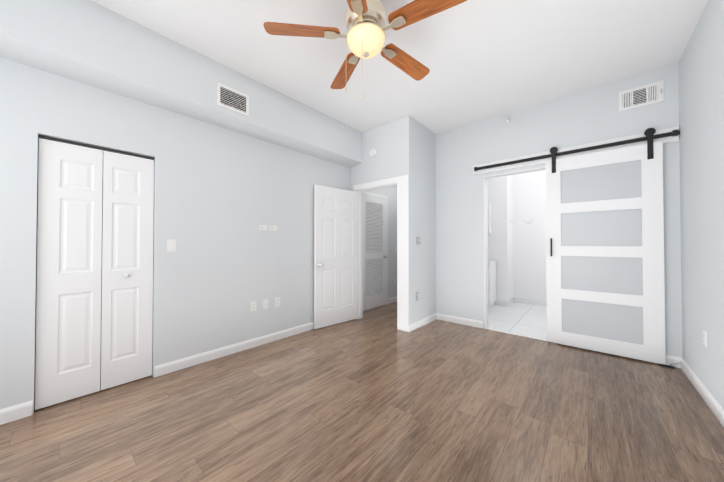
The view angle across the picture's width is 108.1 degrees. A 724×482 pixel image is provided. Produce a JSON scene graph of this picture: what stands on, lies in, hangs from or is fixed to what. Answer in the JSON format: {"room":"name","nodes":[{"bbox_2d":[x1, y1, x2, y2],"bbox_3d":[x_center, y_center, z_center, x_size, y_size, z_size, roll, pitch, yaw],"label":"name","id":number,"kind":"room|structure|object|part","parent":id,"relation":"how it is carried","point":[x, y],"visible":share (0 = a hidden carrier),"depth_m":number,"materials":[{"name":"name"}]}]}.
{"room":"empty bedroom","nodes":[
{"label":"empty bedroom","id":0,"kind":"room"},
{"bbox_2d":[35,150,102,367],"bbox_3d":[-2.461,-0.267,2.448,0.580,3.050,1.370,-1,-1,41],"label":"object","id":1,"kind":"structure","parent":0,"point":[101,266],"depth_m":2.63,"materials":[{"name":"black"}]},
{"bbox_2d":[0,57,350,413],"bbox_3d":[-1.704,-0.263,2.784,0.120,3.050,4.470,-1,-1,41],"label":"wall","id":2,"kind":"structure","parent":0,"point":[221,194],"depth_m":2.61,"materials":[{"name":"paint"}]},
{"bbox_2d":[0,400,32,424],"bbox_3d":[-2.700,1.198,1.522,0.014,0.100,0.985,-1,-1,41],"label":"baseboard","id":3,"kind":"structure","parent":2,"relation":"attached to","point":[15,412],"depth_m":1.84,"materials":[{"name":"white wood"}]},
{"bbox_2d":[35,135,153,409],"bbox_3d":[-2.171,0.229,2.191,0.067,2.028,0.686,-1,-1,41],"label":"bifold door","id":4,"kind":"structure","parent":2,"relation":"in","point":[84,235],"depth_m":2.15,"materials":[{"name":"white wood"}]},
{"bbox_2d":[167,240,175,251],"bbox_3d":[-1.835,0.044,2.530,0.011,0.116,0.072,-1,-1,41],"label":"light switch","id":5,"kind":"object","parent":2,"relation":"attached to","point":[171,245],"visible":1,"depth_m":2.52,"materials":[{"name":"white plastic"}]},
{"bbox_2d":[154,322,313,377],"bbox_3d":[-1.051,1.220,3.414,0.014,0.100,2.635,-1,-1,41],"label":"baseboard","id":6,"kind":"structure","parent":2,"relation":"attached to","point":[162,369],"depth_m":2.89,"materials":[{"name":"white wood"}]},
{"bbox_2d":[250,301,255,311],"bbox_3d":[-1.298,0.781,3.141,0.009,0.116,0.072,-1,-1,41],"label":"outlet","id":7,"kind":"object","parent":2,"relation":"attached to","point":[252,304],"depth_m":3.14,"materials":[{"name":"white plastic"}]},
{"bbox_2d":[259,225,266,229],"bbox_3d":[-1.222,-0.168,3.238,0.009,0.060,0.110,-1,-1,41],"label":"outlet","id":8,"kind":"object","parent":2,"relation":"attached to","point":[264,227],"depth_m":3.24,"materials":[{"name":"white plastic"}]},
{"bbox_2d":[263,299,267,308],"bbox_3d":[-1.194,0.783,3.256,0.014,0.116,0.072,-1,-1,41],"label":"outlet","id":9,"kind":"object","parent":2,"relation":"attached to","point":[265,304],"depth_m":3.25,"materials":[{"name":"white plastic"}]},
{"bbox_2d":[269,225,276,229],"bbox_3d":[-1.130,-0.166,3.344,0.009,0.060,0.110,-1,-1,41],"label":"outlet","id":10,"kind":"object","parent":2,"relation":"attached to","point":[271,227],"depth_m":3.33,"materials":[{"name":"white plastic"}]},
{"bbox_2d":[275,297,279,306],"bbox_3d":[-1.088,0.784,3.382,0.009,0.116,0.072,-1,-1,41],"label":"outlet","id":11,"kind":"object","parent":2,"relation":"attached to","point":[277,300],"depth_m":3.38,"materials":[{"name":"white plastic"}]},
{"bbox_2d":[0,0,361,167],"bbox_3d":[-1.525,-1.521,2.722,0.250,0.535,4.350,-1,-1,41],"label":"soffit","id":12,"kind":"structure","parent":0,"point":[91,43],"depth_m":2.25,"materials":[{"name":"paint"}]},
{"bbox_2d":[217,82,248,116],"bbox_3d":[-1.339,-1.471,2.739,0.008,0.225,0.320,-1,-1,41],"label":"air vent","id":13,"kind":"object","parent":12,"relation":"in","point":[232,99],"visible":1,"depth_m":2.73,"materials":[{"name":"white metal"}]},
{"bbox_2d":[0,302,723,481],"bbox_3d":[0.511,1.315,2.971,4.750,0.100,7.690,-1,-1,41],"label":"floor","id":14,"kind":"structure","parent":0,"point":[373,395],"depth_m":1.84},
{"bbox_2d":[366,186,396,309],"bbox_3d":[0.795,-0.228,5.805,0.120,3.050,3.370,-1,-1,41],"label":"wall","id":15,"kind":"structure","parent":0,"point":[390,193],"depth_m":5.52,"materials":[{"name":"paint"}]},
{"bbox_2d":[363,195,386,310],"bbox_3d":[0.260,0.217,5.026,0.086,2.118,0.740,-1,-1,41],"label":"door","id":16,"kind":"structure","parent":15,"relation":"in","point":[374,252],"depth_m":5.04,"materials":[{"name":"white wood"}]},
{"bbox_2d":[363,191,387,304],"bbox_3d":[0.236,0.186,5.055,0.016,2.205,0.880,-1,-1,41],"label":"door frame","id":17,"kind":"structure","parent":15,"relation":"attached to","point":[375,195],"depth_m":5.35,"materials":[{"name":"white wood"}]},
{"bbox_2d":[388,297,396,303],"bbox_3d":[1.210,1.252,6.163,0.014,0.100,2.020,-1,-1,41],"label":"baseboard","id":18,"kind":"structure","parent":15,"relation":"attached to","point":[394,299],"depth_m":5.50,"materials":[{"name":"white wood"}]},
{"bbox_2d":[351,115,413,324],"bbox_3d":[0.237,-0.247,4.137,1.230,3.050,0.120,-1,-1,41],"label":"wall","id":19,"kind":"structure","parent":0,"point":[391,143],"depth_m":3.88,"materials":[{"name":"paint"}]},
{"bbox_2d":[314,185,357,328],"bbox_3d":[-0.384,0.228,4.061,0.155,2.075,0.819,-1,-1,41],"label":"hall door","id":20,"kind":"structure","parent":19,"relation":"in","point":[335,255],"depth_m":4.00,"materials":[{"name":"painted wood"},{"name":"metal"}]},
{"bbox_2d":[369,149,375,156],"bbox_3d":[0.163,-1.387,4.119,0.124,0.124,0.024,-1,-1,41],"label":"smoke detector","id":21,"kind":"object","parent":19,"relation":"attached to","point":[372,152],"visible":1,"depth_m":4.11,"materials":[{"name":"white plastic"}]},
{"bbox_2d":[353,175,408,331],"bbox_3d":[0.302,0.175,4.075,1.054,2.205,0.156,-1,-1,41],"label":"door frame","id":22,"kind":"structure","parent":19,"relation":"attached to","point":[401,183],"depth_m":3.76,"materials":[{"name":"white wood"}]},
{"bbox_2d":[91,0,708,133],"bbox_3d":[0.511,-1.835,3.008,4.750,0.100,7.690,-1,-1,41],"label":"ceiling","id":23,"kind":"structure","parent":0,"point":[481,60],"depth_m":2.44,"materials":[{"name":"paint"}]},
{"bbox_2d":[263,0,466,99],"bbox_3d":[0.068,-1.379,1.885,1.349,0.838,1.342,-1,-1,41],"label":"ceiling fan","id":24,"kind":"object","parent":23,"relation":"hanging from","point":[367,26],"visible":1,"depth_m":1.80,"materials":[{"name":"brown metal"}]},
{"label":"blade","id":25,"kind":"part","parent":24,"relation":"part of","materials":[{"name":"brown wood"}]},
{"bbox_3d":[-0.072,-1.478,1.446,0.144,0.006,0.520,12,2,13],"label":"blade","id":26,"kind":"part","parent":24,"relation":"part of","materials":[{"name":"brown wood"}]},
{"bbox_3d":[-0.145,-1.469,2.289,0.144,0.006,0.520,-13,4,-23],"label":"blade","id":27,"kind":"part","parent":24,"relation":"part of","materials":[{"name":"brown wood"}]},
{"bbox_3d":[0.028,-1.394,1.878,0.272,0.108,0.272,-1,-1,41],"label":"globe","id":28,"kind":"part","parent":24,"relation":"part of","materials":[{"name":"white glass"}]},
{"bbox_3d":[0.364,-1.470,2.171,0.520,0.006,0.144,1,-13,-41],"label":"blade","id":29,"kind":"part","parent":24,"relation":"part of","materials":[{"name":"brown wood"}]},
{"bbox_3d":[0.410,-1.476,1.649,0.520,0.006,0.144,0,-13,31],"label":"blade","id":30,"kind":"part","parent":24,"relation":"part of","materials":[{"name":"brown wood"}]},
{"bbox_2d":[413,118,435,322],"bbox_3d":[1.713,-0.237,4.986,0.120,3.050,3.100,-1,-1,41],"label":"wall","id":31,"kind":"structure","parent":0,"point":[424,193],"depth_m":4.03,"materials":[{"name":"paint"}]},
{"bbox_2d":[416,237,420,244],"bbox_3d":[0.839,-0.005,3.875,0.018,0.116,0.118,-1,-1,41],"label":"light switch","id":32,"kind":"object","parent":31,"relation":"attached to","point":[418,240],"visible":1,"depth_m":3.87,"materials":[{"name":"white plastic"}]},
{"bbox_2d":[409,313,436,332],"bbox_3d":[0.940,1.226,3.980,0.014,0.100,0.868,-1,-1,41],"label":"baseboard","id":33,"kind":"structure","parent":31,"relation":"attached to","point":[424,321],"depth_m":3.93,"materials":[{"name":"white wood"}]},
{"bbox_2d":[487,175,513,301],"bbox_3d":[2.777,-0.230,5.591,0.690,3.050,0.550,-1,-1,41],"label":"wall","id":34,"kind":"structure","parent":0,"point":[501,234],"depth_m":5.26,"materials":[{"name":"white paint"}]},
{"bbox_2d":[488,202,490,232],"bbox_3d":[2.457,-0.472,5.436,0.375,0.630,0.103,-1,-1,41],"label":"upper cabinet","id":35,"kind":"object","parent":34,"relation":"attached to","point":[489,217],"visible":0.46,"depth_m":5.29,"materials":[{"name":"white"}]},
{"bbox_2d":[495,300,508,306],"bbox_3d":[2.608,1.242,5.350,0.670,0.100,0.010,-1,-1,41],"label":"baseboard","id":36,"kind":"structure","parent":34,"relation":"attached to","point":[502,303],"depth_m":5.19,"materials":[{"name":"white"}]},
{"bbox_2d":[509,297,514,305],"bbox_3d":[3.034,1.242,5.337,0.010,0.100,0.510,-1,-1,41],"label":"baseboard","id":37,"kind":"structure","parent":34,"relation":"attached to","point":[512,300],"depth_m":5.40,"materials":[{"name":"white wood"}]},
{"bbox_2d":[485,302,546,340],"bbox_3d":[2.937,1.276,4.303,2.600,0.008,2.256,-1,-1,41],"label":"floor","id":38,"kind":"structure","parent":0,"point":[523,319],"depth_m":4.20,"materials":[{"name":"white tile"}]},
{"bbox_2d":[488,260,496,308],"bbox_3d":[2.360,0.841,5.234,0.485,0.900,0.487,-1,-1,41],"label":"bathroom vanity","id":39,"kind":"object","parent":38,"relation":"on","point":[491,282],"visible":0.21,"depth_m":5.07,"materials":[{"name":"white wood"}]},
{"bbox_2d":[513,170,546,300],"bbox_3d":[3.717,-0.234,5.216,2.600,3.050,0.120,-1,-1,41],"label":"wall","id":40,"kind":"structure","parent":0,"point":[529,195],"depth_m":5.38,"materials":[{"name":"white paint"}]},
{"bbox_2d":[515,298,546,305],"bbox_3d":[3.927,1.237,4.930,1.890,0.100,0.010,-1,-1,41],"label":"baseboard","id":41,"kind":"structure","parent":40,"relation":"attached to","point":[520,300],"depth_m":5.34,"materials":[{"name":"white wood"}]},
{"bbox_2d":[436,63,681,357],"bbox_3d":[2.239,-0.254,3.520,2.600,3.050,0.120,-1,-1,41],"label":"wall","id":42,"kind":"structure","parent":0,"point":[591,115],"depth_m":3.49,"materials":[{"name":"paint"}]},
{"bbox_2d":[437,313,482,327],"bbox_3d":[1.501,1.227,4.057,0.700,0.100,0.014,-1,-1,41],"label":"baseboard","id":43,"kind":"structure","parent":42,"relation":"attached to","point":[470,322],"depth_m":4.04,"materials":[{"name":"white wood"}]},
{"bbox_2d":[484,167,544,327],"bbox_3d":[2.149,0.158,3.594,0.860,2.212,0.126,-1,-1,41],"label":"trim","id":44,"kind":"structure","parent":42,"relation":"attached to","point":[486,232],"depth_m":3.83,"materials":[{"name":"white wood"}]},
{"bbox_2d":[473,126,679,364],"bbox_3d":[2.394,0.041,3.241,1.996,2.417,0.092,-1,-1,41],"label":"barn door","id":45,"kind":"structure","parent":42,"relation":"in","point":[605,287],"depth_m":2.93,"materials":[{"name":"white wood"}]},
{"bbox_3d":[2.404,-1.067,3.265,1.996,0.140,0.062,-1,-1,41],"label":"barn door rail","id":46,"kind":"part","parent":45,"relation":"part of","materials":[{"name":"black metal"}]},
{"bbox_2d":[563,344,678,367],"bbox_3d":[2.802,1.214,2.924,0.950,0.100,0.014,-1,-1,41],"label":"baseboard","id":47,"kind":"structure","parent":42,"relation":"attached to","point":[669,359],"depth_m":2.64,"materials":[{"name":"white wood"}]},
{"bbox_2d":[619,80,663,111],"bbox_3d":[2.975,-1.545,2.804,0.330,0.215,0.016,-1,-1,41],"label":"air vent","id":48,"kind":"object","parent":42,"relation":"in","point":[647,94],"visible":1,"depth_m":2.80,"materials":[{"name":"white metal"}]},
{"bbox_2d":[659,363,680,368],"bbox_3d":[3.085,1.231,2.627,0.146,0.059,0.074,-1,-1,41],"label":"trim","id":49,"kind":"structure","parent":42,"relation":"attached to","point":[668,366],"depth_m":2.63,"materials":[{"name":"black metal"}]},
{"bbox_2d":[678,0,723,408],"bbox_3d":[2.256,-0.278,1.469,0.120,3.050,7.690,-1,-1,41],"label":"wall","id":50,"kind":"structure","parent":0,"point":[701,98],"depth_m":2.08,"materials":[{"name":"paint"}]},
{"bbox_2d":[679,357,723,426],"bbox_3d":[1.467,1.188,0.648,0.014,0.100,5.200,-1,-1,41],"label":"baseboard","id":51,"kind":"structure","parent":50,"relation":"attached to","point":[713,404],"depth_m":2.08,"materials":[{"name":"white wood"}]},
{"bbox_2d":[703,330,706,346],"bbox_3d":[2.710,0.769,2.076,0.009,0.116,0.072,-1,-1,41],"label":"outlet","id":52,"kind":"object","parent":50,"relation":"attached to","point":[704,338],"visible":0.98,"depth_m":2.07,"materials":[{"name":"white plastic"}]}
]}

